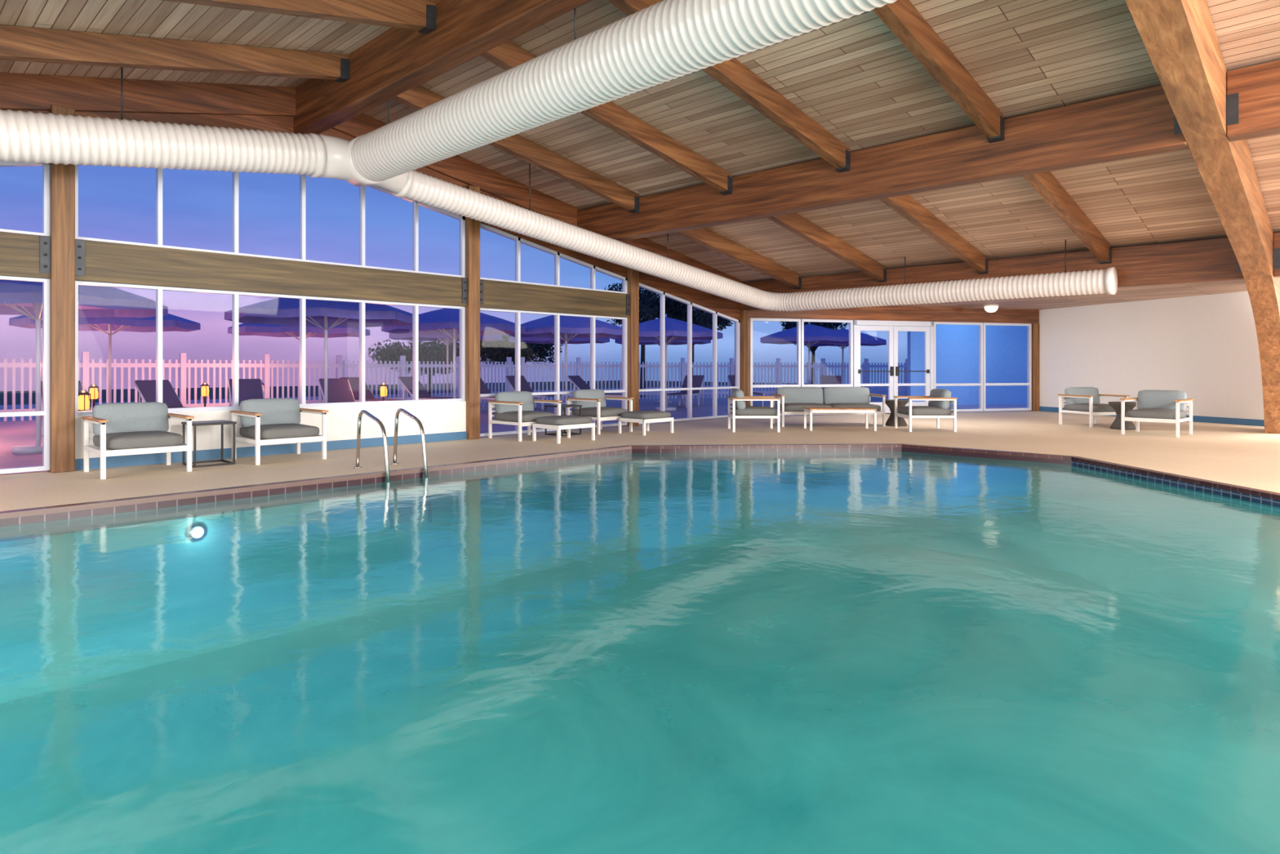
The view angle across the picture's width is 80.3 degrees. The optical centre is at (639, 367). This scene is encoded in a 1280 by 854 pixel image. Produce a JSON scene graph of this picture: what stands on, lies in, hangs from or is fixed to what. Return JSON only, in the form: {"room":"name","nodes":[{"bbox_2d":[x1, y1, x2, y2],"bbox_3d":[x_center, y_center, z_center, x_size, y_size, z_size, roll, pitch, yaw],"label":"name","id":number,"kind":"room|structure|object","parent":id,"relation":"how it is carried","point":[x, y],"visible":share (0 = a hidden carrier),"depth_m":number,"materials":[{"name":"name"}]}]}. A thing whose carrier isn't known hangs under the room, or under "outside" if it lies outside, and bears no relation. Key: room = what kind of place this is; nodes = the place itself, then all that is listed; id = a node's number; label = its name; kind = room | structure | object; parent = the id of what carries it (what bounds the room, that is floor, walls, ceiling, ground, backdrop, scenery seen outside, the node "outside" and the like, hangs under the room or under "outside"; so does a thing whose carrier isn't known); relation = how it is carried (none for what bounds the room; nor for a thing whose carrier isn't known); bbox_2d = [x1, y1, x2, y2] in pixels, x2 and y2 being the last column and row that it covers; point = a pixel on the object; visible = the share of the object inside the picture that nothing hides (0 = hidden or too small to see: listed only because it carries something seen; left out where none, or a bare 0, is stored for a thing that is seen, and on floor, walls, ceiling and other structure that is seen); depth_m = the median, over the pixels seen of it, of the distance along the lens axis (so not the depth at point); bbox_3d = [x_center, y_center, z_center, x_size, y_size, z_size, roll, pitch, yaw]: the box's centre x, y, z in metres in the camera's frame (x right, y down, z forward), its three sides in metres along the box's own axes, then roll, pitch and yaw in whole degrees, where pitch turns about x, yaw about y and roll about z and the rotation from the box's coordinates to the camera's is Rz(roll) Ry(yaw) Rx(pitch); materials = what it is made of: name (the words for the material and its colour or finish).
{"room":"indoor swimming pool","nodes":[
{"label":"indoor swimming pool","id":0,"kind":"room"},
{"bbox_2d":[75,400,466,458],"bbox_3d":[-6.936,-0.067,7.309,0.170,2.334,12.160,0,0,44],"label":"wall","id":1,"kind":"structure","parent":0,"point":[444,416],"depth_m":10.31,"materials":[{"name":"white paint"}]},
{"bbox_2d":[0,160,50,473],"bbox_3d":[-7.917,-0.557,6.234,0.160,3.275,4.910,0,0,44],"label":"window","id":2,"kind":"structure","parent":1,"relation":"in","point":[20,251],"depth_m":7.88,"materials":[{"name":"white metal"}]},
{"bbox_2d":[75,431,466,470],"bbox_3d":[-4.355,1.040,9.870,0.015,0.120,4.890,0,0,44],"label":"baseboard","id":3,"kind":"structure","parent":1,"relation":"attached to","point":[212,454],"depth_m":9.50,"materials":[{"name":"paint"}]},
{"bbox_2d":[75,164,466,415],"bbox_3d":[-4.396,-1.120,9.910,0.160,3.280,4.910,0,0,44],"label":"window","id":4,"kind":"structure","parent":1,"relation":"in","point":[158,267],"depth_m":9.60,"materials":[{"name":"white metal"}]},
{"bbox_2d":[0,72,745,319],"bbox_3d":[-4.431,-2.141,9.888,0.220,2.954,19.350,0,0,44],"label":"ceiling beam","id":5,"kind":"structure","parent":1,"relation":"attached to","point":[261,108],"depth_m":9.33,"materials":[{"name":"brown wood"}]},
{"bbox_2d":[352,409,390,482],"bbox_3d":[-2.827,1.056,8.054,0.824,1.193,0.090,0,0,44],"label":"grab rail","id":6,"kind":"object","parent":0,"point":[358,433],"depth_m":8.03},
{"bbox_2d":[390,408,428,478],"bbox_3d":[-2.523,1.056,8.372,0.824,1.193,0.090,0,0,44],"label":"grab rail","id":7,"kind":"object","parent":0,"point":[396,426],"depth_m":8.35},
{"bbox_2d":[0,0,1279,310],"bbox_3d":[4.208,-2.595,6.597,17.450,2.290,26.750,0,0,44],"label":"ceiling","id":8,"kind":"structure","parent":0,"point":[853,77],"depth_m":8.75,"materials":[{"name":"brown wood"}]},
{"bbox_2d":[0,66,414,198],"bbox_3d":[-6.418,-2.111,6.314,0.570,2.065,9.902,0,0,44],"label":"spiral duct","id":9,"kind":"object","parent":8,"relation":"hanging from","point":[26,137],"visible":0.98,"depth_m":7.77,"materials":[{"name":"white metal"}]},
{"bbox_2d":[293,0,590,134],"bbox_3d":[1.717,-3.310,4.033,17.100,0.600,0.240,0,0,44],"label":"ridge beam","id":10,"kind":"structure","parent":8,"relation":"attached to","point":[396,61],"depth_m":7.74,"materials":[{"name":"brown wood"}]},
{"bbox_2d":[0,24,349,82],"bbox_3d":[-4.979,-2.951,7.090,0.154,1.276,4.610,0,0,44],"label":"rafter","id":11,"kind":"object","parent":10,"relation":"attached to","point":[17,43],"depth_m":7.37,"materials":[{"name":"wood"}]},
{"bbox_2d":[160,0,435,34],"bbox_3d":[-3.643,-2.951,5.810,0.154,1.276,4.610,0,0,44],"label":"rafter","id":12,"kind":"object","parent":10,"relation":"attached to","point":[414,15],"depth_m":6.85,"materials":[{"name":"wood"}]},
{"bbox_2d":[391,84,639,213],"bbox_3d":[-1.642,-3.041,10.574,0.154,1.105,4.560,0,0,44],"label":"rafter","id":13,"kind":"object","parent":8,"relation":"attached to","point":[418,97],"visible":0.52,"depth_m":10.90,"materials":[{"name":"brown wood"}]},
{"bbox_2d":[479,40,732,195],"bbox_3d":[-0.306,-3.041,9.294,0.154,1.105,4.560,0,0,44],"label":"rafter","id":14,"kind":"object","parent":8,"relation":"attached to","point":[507,55],"visible":0.52,"depth_m":9.58,"materials":[{"name":"brown wood"}]},
{"bbox_2d":[351,0,897,182],"bbox_3d":[1.899,-2.905,4.274,14.170,1.315,0.564,0,0,44],"label":"spiral duct","id":15,"kind":"object","parent":8,"relation":"hanging from","point":[664,41],"visible":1,"depth_m":6.17,"materials":[{"name":"white metal"}]},
{"bbox_2d":[606,0,850,173],"bbox_3d":[1.030,-3.041,8.014,0.154,1.105,4.560,0,0,44],"label":"rafter","id":16,"kind":"object","parent":8,"relation":"attached to","point":[732,74],"visible":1,"depth_m":8.41,"materials":[{"name":"brown wood"}]},
{"bbox_2d":[675,227,801,288],"bbox_3d":[1.689,-2.174,14.051,0.154,1.111,4.590,0,0,44],"label":"rafter","id":17,"kind":"object","parent":8,"relation":"attached to","point":[705,237],"visible":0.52,"depth_m":14.23,"materials":[{"name":"brown wood"}]},
{"bbox_2d":[404,163,1117,311],"bbox_3d":[2.037,-2.095,10.748,6.449,2.000,8.370,0,0,44],"label":"spiral duct","id":18,"kind":"object","parent":8,"relation":"hanging from","point":[425,188],"visible":0.99,"depth_m":12.31,"materials":[{"name":"white metal"}]},
{"bbox_2d":[766,213,886,282],"bbox_3d":[3.025,-2.174,12.771,0.154,1.111,4.590,0,0,44],"label":"rafter","id":19,"kind":"object","parent":8,"relation":"attached to","point":[795,223],"visible":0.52,"depth_m":12.94,"materials":[{"name":"brown wood"}]},
{"bbox_2d":[577,85,1189,241],"bbox_3d":[2.061,-2.424,10.350,8.857,0.600,0.252,0,0,44],"label":"roof beam","id":20,"kind":"structure","parent":8,"relation":"attached to","point":[1142,122],"depth_m":8.95,"materials":[{"name":"brown wood"}]},
{"bbox_2d":[879,194,987,274],"bbox_3d":[4.361,-2.174,11.491,0.154,1.111,4.590,0,0,44],"label":"rafter","id":21,"kind":"object","parent":8,"relation":"attached to","point":[905,206],"visible":0.52,"depth_m":11.63,"materials":[{"name":"brown wood"}]},
{"bbox_2d":[871,0,1004,142],"bbox_3d":[2.366,-3.041,6.734,0.154,1.105,4.560,0,0,44],"label":"rafter","id":22,"kind":"object","parent":8,"relation":"attached to","point":[900,17],"visible":1,"depth_m":7.20,"materials":[{"name":"brown wood"}]},
{"bbox_2d":[739,237,1244,311],"bbox_3d":[5.396,-1.557,13.831,8.857,0.600,0.232,0,0,44],"label":"roof beam","id":23,"kind":"structure","parent":8,"relation":"attached to","point":[1212,260],"depth_m":11.96,"materials":[{"name":"brown wood"}]},
{"bbox_2d":[1022,171,1111,264],"bbox_3d":[5.697,-2.174,10.211,0.154,1.111,4.590,0,0,44],"label":"rafter","id":24,"kind":"object","parent":8,"relation":"attached to","point":[1045,184],"visible":0.52,"depth_m":10.33,"materials":[{"name":"brown wood"}]},
{"bbox_2d":[1226,60,1279,142],"bbox_3d":[8.346,-2.424,4.330,7.937,0.600,0.252,0,0,44],"label":"roof beam","id":25,"kind":"structure","parent":8,"relation":"attached to","point":[1252,92],"depth_m":6.87,"materials":[{"name":"brown wood"}]},
{"bbox_2d":[1273,232,1279,277],"bbox_3d":[11.680,-1.557,7.810,7.937,0.600,0.232,0,0,44],"label":"roof beam","id":26,"kind":"structure","parent":8,"relation":"attached to","point":[1276,235],"depth_m":10.45,"materials":[{"name":"brown wood"}]},
{"bbox_2d":[0,410,1279,511],"bbox_3d":[4.155,1.100,6.614,17.150,0.001,26.500,0,0,44],"label":"floor","id":27,"kind":"structure","parent":0,"point":[1239,455],"depth_m":10.49,"materials":[{"name":"concrete"}]},
{"bbox_2d":[40,104,84,472],"bbox_3d":[-6.150,-0.819,8.065,0.260,3.838,0.380,0,0,44],"label":"window post","id":28,"kind":"object","parent":27,"relation":"on","point":[62,256],"visible":0.93,"depth_m":7.96,"materials":[{"name":"brown wood"}]},
{"bbox_2d":[80,401,194,479],"bbox_3d":[-5.300,0.740,8.013,0.820,0.720,0.838,0,0,44],"label":"lounge armchair","id":29,"kind":"object","parent":27,"relation":"on","point":[121,428],"visible":1,"depth_m":7.97,"materials":[{"name":"grey fabric"}]},
{"bbox_2d":[181,419,236,467],"bbox_3d":[-4.896,0.859,8.623,0.440,0.482,0.440,0,0,44],"label":"side table","id":30,"kind":"object","parent":27,"relation":"on","point":[222,422],"visible":0.95,"depth_m":8.61,"materials":[{"name":"black metal"}]},
{"bbox_2d":[229,397,328,465],"bbox_3d":[-4.326,0.740,9.102,0.820,0.720,0.838,0,0,44],"label":"lounge armchair","id":31,"kind":"object","parent":27,"relation":"on","point":[264,421],"visible":0.98,"depth_m":9.04,"materials":[{"name":"grey fabric"}]},
{"bbox_2d":[462,185,483,439],"bbox_3d":[-2.628,-0.841,11.741,0.260,3.881,0.380,0,0,44],"label":"window post","id":32,"kind":"object","parent":27,"relation":"on","point":[472,286],"visible":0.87,"depth_m":11.64,"materials":[{"name":"brown wood"}]},
{"bbox_2d":[487,391,562,441],"bbox_3d":[-1.796,0.740,11.829,0.820,0.720,0.838,0,0,44],"label":"lounge armchair","id":33,"kind":"object","parent":27,"relation":"on","point":[513,407],"visible":0.88,"depth_m":11.77,"materials":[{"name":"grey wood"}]},
{"bbox_2d":[544,404,582,435],"bbox_3d":[-1.257,0.859,12.421,0.440,0.482,0.440,0,0,44],"label":"side table","id":34,"kind":"object","parent":27,"relation":"on","point":[564,406],"visible":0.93,"depth_m":12.36,"materials":[{"name":"black metal"}]},
{"bbox_2d":[532,415,595,443],"bbox_3d":[-1.143,0.916,11.412,0.600,0.369,0.720,0,0,44],"label":"ottoman","id":35,"kind":"object","parent":27,"relation":"on","point":[558,423],"visible":1,"depth_m":11.22,"materials":[{"name":"fabric"}]},
{"bbox_2d":[565,388,633,434],"bbox_3d":[-0.689,0.740,12.985,0.820,0.720,0.838,0,0,44],"label":"lounge armchair","id":36,"kind":"object","parent":27,"relation":"on","point":[593,402],"visible":0.92,"depth_m":12.91,"materials":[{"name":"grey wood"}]},
{"bbox_2d":[622,267,639,426],"bbox_3d":[-0.211,-0.522,14.265,0.260,3.244,0.290,0,0,44],"label":"window post","id":37,"kind":"object","parent":27,"relation":"on","point":[633,280],"visible":0.72,"depth_m":14.19,"materials":[{"name":"brown wood"}]},
{"bbox_2d":[480,222,629,436],"bbox_3d":[-1.411,-0.601,13.026,0.160,3.361,3.360,0,0,44],"label":"window","id":38,"kind":"structure","parent":37,"relation":"attached to","point":[517,296],"depth_m":13.00,"materials":[{"name":"white metal"}]},
{"bbox_2d":[639,282,739,423],"bbox_3d":[1.020,-0.282,15.592,0.090,2.724,3.330,0,0,44],"label":"window","id":39,"kind":"structure","parent":37,"relation":"attached to","point":[690,304],"depth_m":15.57,"materials":[{"name":"white metal"}]},
{"bbox_2d":[0,443,1279,519],"bbox_3d":[-0.186,1.109,4.540,8.370,0.042,14.520,0,0,44],"label":"pool coping","id":40,"kind":"object","parent":27,"relation":"in","point":[1271,495],"visible":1,"depth_m":7.87},
{"bbox_2d":[0,447,1279,526],"bbox_3d":[-0.186,1.815,4.540,8.150,1.370,14.300,0,0,44],"label":"pool tile border","id":41,"kind":"object","parent":40,"relation":"attached to","point":[78,513],"visible":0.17,"depth_m":7.95,"materials":[{"name":"red tile"}]},
{"bbox_2d":[0,451,1279,853],"bbox_3d":[-0.186,1.185,4.540,8.150,0.001,14.300,0,0,44],"label":"pool water","id":42,"kind":"object","parent":41,"relation":"in","point":[813,652],"visible":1,"depth_m":2.98,"materials":[{"name":"teal liquid"}]},
{"bbox_2d":[617,410,673,435],"bbox_3d":[0.102,0.916,12.712,0.600,0.369,0.720,0,0,44],"label":"ottoman","id":43,"kind":"object","parent":27,"relation":"on","point":[637,416],"visible":1,"depth_m":12.52,"materials":[{"name":"fabric"}]},
{"bbox_2d":[734,310,747,405],"bbox_3d":[2.241,-0.210,16.825,0.260,2.619,0.140,0,0,44],"label":"window post","id":44,"kind":"object","parent":27,"relation":"on","point":[743,313],"visible":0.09,"depth_m":16.73,"materials":[{"name":"brown wood"}]},
{"bbox_2d":[727,388,780,432],"bbox_3d":[1.978,0.740,13.268,0.820,0.720,0.838,0,0,1],"label":"lounge armchair","id":45,"kind":"object","parent":27,"relation":"on","point":[739,409],"visible":1,"depth_m":12.93,"materials":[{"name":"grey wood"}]},
{"bbox_2d":[770,386,886,426],"bbox_3d":[3.579,0.740,14.505,1.988,0.720,0.840,0,0,-3],"label":"outdoor sofa","id":46,"kind":"object","parent":27,"relation":"on","point":[793,400],"visible":0.77,"depth_m":14.67,"materials":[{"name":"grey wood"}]},
{"bbox_2d":[804,407,876,431],"bbox_3d":[3.531,0.909,13.443,1.150,0.382,0.550,0,0,1],"label":"coffee table","id":47,"kind":"object","parent":27,"relation":"on","point":[811,410],"visible":1,"depth_m":13.18,"materials":[{"name":"brown wood"}]},
{"bbox_2d":[853,320,933,413],"bbox_3d":[6.000,0.000,18.002,2.180,2.200,0.120,0,0,-17],"label":"trim","id":48,"kind":"structure","parent":27,"relation":"on","point":[855,322],"depth_m":17.94,"materials":[{"name":"white metal"}]},
{"bbox_2d":[857,325,893,413],"bbox_3d":[5.524,0.050,17.823,1.005,2.060,0.130,0,0,-17],"label":"door","id":49,"kind":"structure","parent":48,"relation":"attached to","point":[890,329],"depth_m":17.89,"materials":[{"name":"white metal"}]},
{"bbox_2d":[893,325,929,405],"bbox_3d":[6.497,0.050,18.114,1.005,2.060,0.130,0,0,-17],"label":"door","id":50,"kind":"structure","parent":48,"relation":"attached to","point":[896,328],"depth_m":18.14,"materials":[{"name":"white metal"}]},
{"bbox_2d":[885,399,908,426],"bbox_3d":[4.854,0.860,14.391,0.450,0.480,0.450,0,0,44],"label":"side table","id":51,"kind":"object","parent":27,"relation":"on","point":[891,403],"visible":0.71,"depth_m":14.26,"materials":[{"name":"wicker"}]},
{"bbox_2d":[893,388,957,431],"bbox_3d":[5.004,0.740,13.348,0.820,0.720,0.838,0,0,1],"label":"lounge armchair","id":52,"kind":"object","parent":27,"relation":"on","point":[940,400],"visible":1,"depth_m":13.01,"materials":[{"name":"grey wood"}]},
{"bbox_2d":[1057,386,1129,427],"bbox_3d":[8.568,0.740,14.365,0.838,0.720,0.820,0,0,-11],"label":"lounge armchair","id":53,"kind":"object","parent":27,"relation":"on","point":[1079,400],"visible":0.9,"depth_m":14.46,"materials":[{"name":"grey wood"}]},
{"bbox_2d":[1108,401,1136,430],"bbox_3d":[8.621,0.860,13.553,0.450,0.480,0.450,0,0,44],"label":"side table","id":54,"kind":"object","parent":27,"relation":"on","point":[1129,425],"visible":0.8,"depth_m":13.45,"materials":[{"name":"wicker"}]},
{"bbox_2d":[1120,390,1194,437],"bbox_3d":[8.502,0.740,12.489,0.820,0.720,0.838,0,0,-41],"label":"lounge armchair","id":55,"kind":"object","parent":27,"relation":"on","point":[1152,406],"visible":1,"depth_m":12.44,"materials":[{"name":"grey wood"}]},
{"bbox_2d":[1124,0,1279,433],"bbox_3d":[6.760,-1.247,8.632,0.300,4.693,13.380,0,0,44],"label":"beam","id":56,"kind":"structure","parent":27,"relation":"on","point":[1180,39],"depth_m":7.30,"materials":[{"name":"brown wood"}]},
{"bbox_2d":[1039,291,1264,419],"bbox_3d":[10.925,-0.175,16.625,0.121,2.550,5.451,0,0,-17],"label":"wall","id":57,"kind":"structure","parent":0,"point":[1205,347],"depth_m":16.06,"materials":[{"name":"white paint"}]},
{"bbox_2d":[750,317,800,415],"bbox_3d":[3.045,-0.010,17.118,1.250,2.180,0.091,0,0,-17],"label":"window","id":58,"kind":"structure","parent":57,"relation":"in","point":[798,321],"depth_m":17.12,"materials":[{"name":"white metal"}]},
{"bbox_2d":[800,319,853,386],"bbox_3d":[4.300,-0.010,17.494,1.330,2.180,0.090,0,0,-17],"label":"window","id":59,"kind":"structure","parent":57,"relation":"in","point":[851,322],"depth_m":17.48,"materials":[{"name":"white metal"}]},
{"bbox_2d":[747,305,1039,411],"bbox_3d":[6.145,-0.175,18.051,8.126,2.550,0.192,0,0,-17],"label":"trim","id":60,"kind":"structure","parent":57,"relation":"attached to","point":[916,313],"depth_m":18.18,"materials":[{"name":"brown wood"}]},
{"bbox_2d":[933,321,982,411],"bbox_3d":[7.749,-0.010,18.526,1.430,2.180,0.090,0,0,-17],"label":"window","id":61,"kind":"structure","parent":57,"relation":"in","point":[980,384],"depth_m":18.63,"materials":[{"name":"white metal"}]},
{"bbox_2d":[982,322,1031,411],"bbox_3d":[9.147,-0.010,18.944,1.450,2.180,0.090,0,0,-17],"label":"window","id":62,"kind":"structure","parent":57,"relation":"in","point":[1028,384],"depth_m":19.01,"materials":[{"name":"white metal"}]},
{"bbox_2d":[1039,406,1264,426],"bbox_3d":[10.862,1.040,16.605,0.012,0.120,5.451,0,0,-18],"label":"baseboard","id":63,"kind":"structure","parent":57,"relation":"attached to","point":[1195,418],"depth_m":14.91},
{"label":"outside","id":64,"kind":"structure","parent":0,"visible":0},
{"bbox_2d":[0,380,903,404],"bbox_3d":[-0.911,2.950,42.417,180.000,0.100,180.000,0,0,44],"label":"ground","id":65,"kind":"structure","parent":64,"point":[223,388],"depth_m":94.63,"materials":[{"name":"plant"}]},
{"bbox_2d":[367,338,484,395],"bbox_3d":[-8.496,0.835,30.249,4.111,4.138,4.602,0,0,3],"label":"shade tree","id":66,"kind":"object","parent":65,"relation":"on","point":[437,353],"visible":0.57,"depth_m":28.97,"materials":[{"name":"green plant"}]},
{"bbox_2d":[455,333,562,375],"bbox_3d":[-5.746,0.539,32.397,4.206,4.729,4.391,0,0,34],"label":"shade tree","id":67,"kind":"object","parent":65,"relation":"on","point":[500,351],"visible":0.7,"depth_m":31.51,"materials":[{"name":"green plant"}]},
{"bbox_2d":[604,282,694,396],"bbox_3d":[0.184,-0.210,29.940,3.414,6.225,4.236,0,0,44],"label":"shade tree","id":68,"kind":"object","parent":65,"relation":"on","point":[649,305],"visible":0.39,"depth_m":29.55,"materials":[{"name":"green plant"}]},
{"bbox_2d":[672,304,733,375],"bbox_3d":[2.197,-0.242,32.186,4.066,6.290,3.774,0,0,44],"label":"shade tree","id":69,"kind":"object","parent":65,"relation":"on","point":[701,318],"visible":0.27,"depth_m":30.81,"materials":[{"name":"green plant"}]},
{"bbox_2d":[779,321,848,384],"bbox_3d":[8.572,-0.169,37.035,3.228,6.142,4.331,0,0,1],"label":"shade tree","id":70,"kind":"object","parent":65,"relation":"on","point":[788,325],"visible":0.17,"depth_m":36.80,"materials":[{"name":"green plant"}]},
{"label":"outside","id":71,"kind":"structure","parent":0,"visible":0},
{"bbox_2d":[0,383,1026,474],"bbox_3d":[-2.109,1.185,15.868,35.000,0.070,70.000,0,0,44],"label":"ground","id":72,"kind":"structure","parent":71,"point":[17,433],"depth_m":19.62,"materials":[{"name":"concrete"}]},
{"bbox_2d":[40,380,86,434],"bbox_3d":[-9.761,0.696,12.951,0.640,0.910,1.915,0,0,-44],"label":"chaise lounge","id":73,"kind":"object","parent":72,"relation":"on","point":[80,384],"visible":0.09,"depth_m":13.31,"materials":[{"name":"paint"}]},
{"bbox_2d":[0,280,168,453],"bbox_3d":[-8.215,-0.140,10.362,2.892,2.580,2.892,0,0,-23],"label":"patio umbrella","id":74,"kind":"object","parent":72,"relation":"on","point":[16,297],"visible":0.53,"depth_m":10.21,"materials":[{"name":"fabric"}]},
{"bbox_2d":[78,389,91,411],"bbox_3d":[-8.525,0.745,11.628,0.240,0.810,0.240,0,0,44],"label":"lantern","id":75,"kind":"object","parent":72,"relation":"on","point":[84,403],"visible":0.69,"depth_m":11.58,"materials":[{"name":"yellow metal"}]},
{"bbox_2d":[88,383,98,408],"bbox_3d":[-11.227,0.745,15.602,0.240,0.810,0.240,0,0,44],"label":"lantern","id":76,"kind":"object","parent":72,"relation":"on","point":[94,392],"visible":0.77,"depth_m":15.56,"materials":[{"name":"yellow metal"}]},
{"bbox_2d":[8,313,200,403],"bbox_3d":[-10.508,-0.140,15.051,2.892,2.580,2.892,0,0,36],"label":"patio umbrella","id":77,"kind":"object","parent":72,"relation":"on","point":[171,322],"visible":0.4,"depth_m":14.96,"materials":[{"name":"fabric"}]},
{"bbox_2d":[133,379,184,408],"bbox_3d":[-8.510,0.696,13.967,1.915,0.910,0.640,0,0,33],"label":"chaise lounge","id":78,"kind":"object","parent":72,"relation":"on","point":[146,389],"visible":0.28,"depth_m":14.31,"materials":[{"name":"paint"}]},
{"bbox_2d":[200,382,209,406],"bbox_3d":[-9.846,0.745,17.187,0.240,0.810,0.240,0,0,44],"label":"lantern","id":79,"kind":"object","parent":72,"relation":"on","point":[205,391],"visible":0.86,"depth_m":17.14,"materials":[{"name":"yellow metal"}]},
{"bbox_2d":[227,378,264,405],"bbox_3d":[-7.829,0.696,15.257,0.640,0.910,1.915,0,0,-33],"label":"chaise lounge","id":80,"kind":"object","parent":72,"relation":"on","point":[248,388],"visible":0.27,"depth_m":15.85,"materials":[{"name":"paint"}]},
{"bbox_2d":[227,323,369,340],"bbox_3d":[-8.099,-0.140,18.144,2.892,2.580,2.892,0,0,44],"label":"patio umbrella","id":81,"kind":"object","parent":72,"relation":"on","point":[244,329],"visible":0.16,"depth_m":17.39,"materials":[{"name":"fabric"}]},
{"bbox_2d":[224,297,419,402],"bbox_3d":[-5.408,-0.140,13.075,2.892,2.580,2.892,0,0,4],"label":"patio umbrella","id":82,"kind":"object","parent":72,"relation":"on","point":[278,311],"visible":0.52,"depth_m":12.35,"materials":[{"name":"fabric"}]},
{"bbox_2d":[318,377,355,403],"bbox_3d":[-6.144,0.696,15.858,0.640,0.910,1.915,0,0,-37],"label":"chaise lounge","id":83,"kind":"object","parent":72,"relation":"on","point":[339,389],"visible":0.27,"depth_m":16.39,"materials":[{"name":"paint"}]},
{"bbox_2d":[340,377,404,401],"bbox_3d":[-6.333,0.696,17.975,1.915,0.910,0.640,0,0,39],"label":"chaise lounge","id":84,"kind":"object","parent":72,"relation":"on","point":[353,381],"visible":0.25,"depth_m":18.36,"materials":[{"name":"paint"}]},
{"bbox_2d":[397,376,459,399],"bbox_3d":[-5.154,0.696,19.060,1.915,0.910,0.640,0,0,28],"label":"chaise lounge","id":85,"kind":"object","parent":72,"relation":"on","point":[406,382],"visible":0.38,"depth_m":19.23,"materials":[{"name":"paint"}]},
{"bbox_2d":[389,333,502,396],"bbox_3d":[-5.332,-0.140,21.033,2.892,2.580,2.892,0,0,-3],"label":"patio umbrella","id":86,"kind":"object","parent":72,"relation":"on","point":[443,338],"visible":0.28,"depth_m":21.01,"materials":[{"name":"fabric"}]},
{"bbox_2d":[0,351,906,421],"bbox_3d":[-2.988,0.400,20.721,53.518,1.500,10.749,0,0,-25],"label":"picket fence","id":87,"kind":"object","parent":72,"relation":"on","point":[508,366],"visible":0.3,"depth_m":22.69,"materials":[{"name":"wood"}]},
{"bbox_2d":[381,308,525,398],"bbox_3d":[-4.110,-0.140,16.816,2.892,2.580,2.892,0,0,-33],"label":"patio umbrella","id":88,"kind":"object","parent":72,"relation":"on","point":[442,322],"visible":0.55,"depth_m":16.10,"materials":[{"name":"fabric"}]},
{"bbox_2d":[480,377,494,409],"bbox_3d":[-3.824,0.696,19.727,1.915,0.910,0.640,0,0,41],"label":"chaise lounge","id":89,"kind":"object","parent":72,"relation":"on","point":[483,388],"visible":0.23,"depth_m":20.18,"materials":[{"name":"paint"}]},
{"bbox_2d":[505,375,563,409],"bbox_3d":[-3.011,0.696,21.442,0.640,0.910,1.915,0,0,-43],"label":"chaise lounge","id":90,"kind":"object","parent":72,"relation":"on","point":[525,386],"visible":0.48,"depth_m":21.87,"materials":[{"name":"paint"}]},
{"bbox_2d":[508,336,609,404],"bbox_3d":[-2.483,-0.140,23.428,2.892,2.580,2.892,0,0,-28],"label":"patio umbrella","id":91,"kind":"object","parent":72,"relation":"on","point":[523,340],"visible":0.3,"depth_m":23.23,"materials":[{"name":"fabric"}]},
{"bbox_2d":[504,315,622,414],"bbox_3d":[-1.815,-0.140,18.633,2.892,2.580,2.892,0,0,30],"label":"patio umbrella","id":92,"kind":"object","parent":72,"relation":"on","point":[571,327],"visible":0.62,"depth_m":17.84,"materials":[{"name":"fabric"}]},
{"bbox_2d":[567,375,622,408],"bbox_3d":[-1.112,0.696,21.834,1.915,0.910,0.640,0,0,27],"label":"chaise lounge","id":93,"kind":"object","parent":72,"relation":"on","point":[577,380],"visible":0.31,"depth_m":21.99,"materials":[{"name":"paint"}]},
{"bbox_2d":[614,339,711,403],"bbox_3d":[0.747,-0.140,24.488,2.892,2.580,2.892,0,0,18],"label":"patio umbrella","id":94,"kind":"object","parent":72,"relation":"on","point":[618,341],"visible":0.17,"depth_m":24.40,"materials":[{"name":"fabric"}]},
{"bbox_2d":[608,314,723,410],"bbox_3d":[0.694,-0.140,20.384,2.892,2.580,2.892,0,0,16],"label":"patio umbrella","id":95,"kind":"object","parent":72,"relation":"on","point":[675,329],"visible":0.73,"depth_m":19.59,"materials":[{"name":"fabric"}]},
{"bbox_2d":[666,375,704,408],"bbox_3d":[1.358,0.696,22.527,0.640,0.910,1.915,0,0,21],"label":"chaise lounge","id":96,"kind":"object","parent":72,"relation":"on","point":[697,380],"visible":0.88,"depth_m":23.03,"materials":[{"name":"paint"}]},
{"bbox_2d":[727,374,764,406],"bbox_3d":[3.183,0.696,22.991,0.640,0.910,1.915,0,0,-7],"label":"chaise lounge","id":97,"kind":"object","parent":72,"relation":"on","point":[731,377],"visible":0.22,"depth_m":23.64,"materials":[{"name":"paint"}]},
{"bbox_2d":[760,321,848,384],"bbox_3d":[5.290,-0.140,23.736,2.892,2.580,2.892,0,0,17],"label":"patio umbrella","id":98,"kind":"object","parent":72,"relation":"on","point":[813,334],"visible":0.67,"depth_m":22.95,"materials":[{"name":"fabric"}]},
{"bbox_2d":[819,375,842,389],"bbox_3d":[5.412,0.696,21.412,0.640,0.910,1.915,0,0,13],"label":"chaise lounge","id":99,"kind":"object","parent":72,"relation":"on","point":[824,380],"visible":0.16,"depth_m":22.18,"materials":[{"name":"paint"}]},
{"bbox_2d":[804,326,886,384],"bbox_3d":[7.070,-0.140,26.462,2.892,2.580,2.892,0,0,16],"label":"patio umbrella","id":100,"kind":"object","parent":72,"relation":"on","point":[866,340],"visible":0.42,"depth_m":25.91,"materials":[{"name":"fabric"}]},
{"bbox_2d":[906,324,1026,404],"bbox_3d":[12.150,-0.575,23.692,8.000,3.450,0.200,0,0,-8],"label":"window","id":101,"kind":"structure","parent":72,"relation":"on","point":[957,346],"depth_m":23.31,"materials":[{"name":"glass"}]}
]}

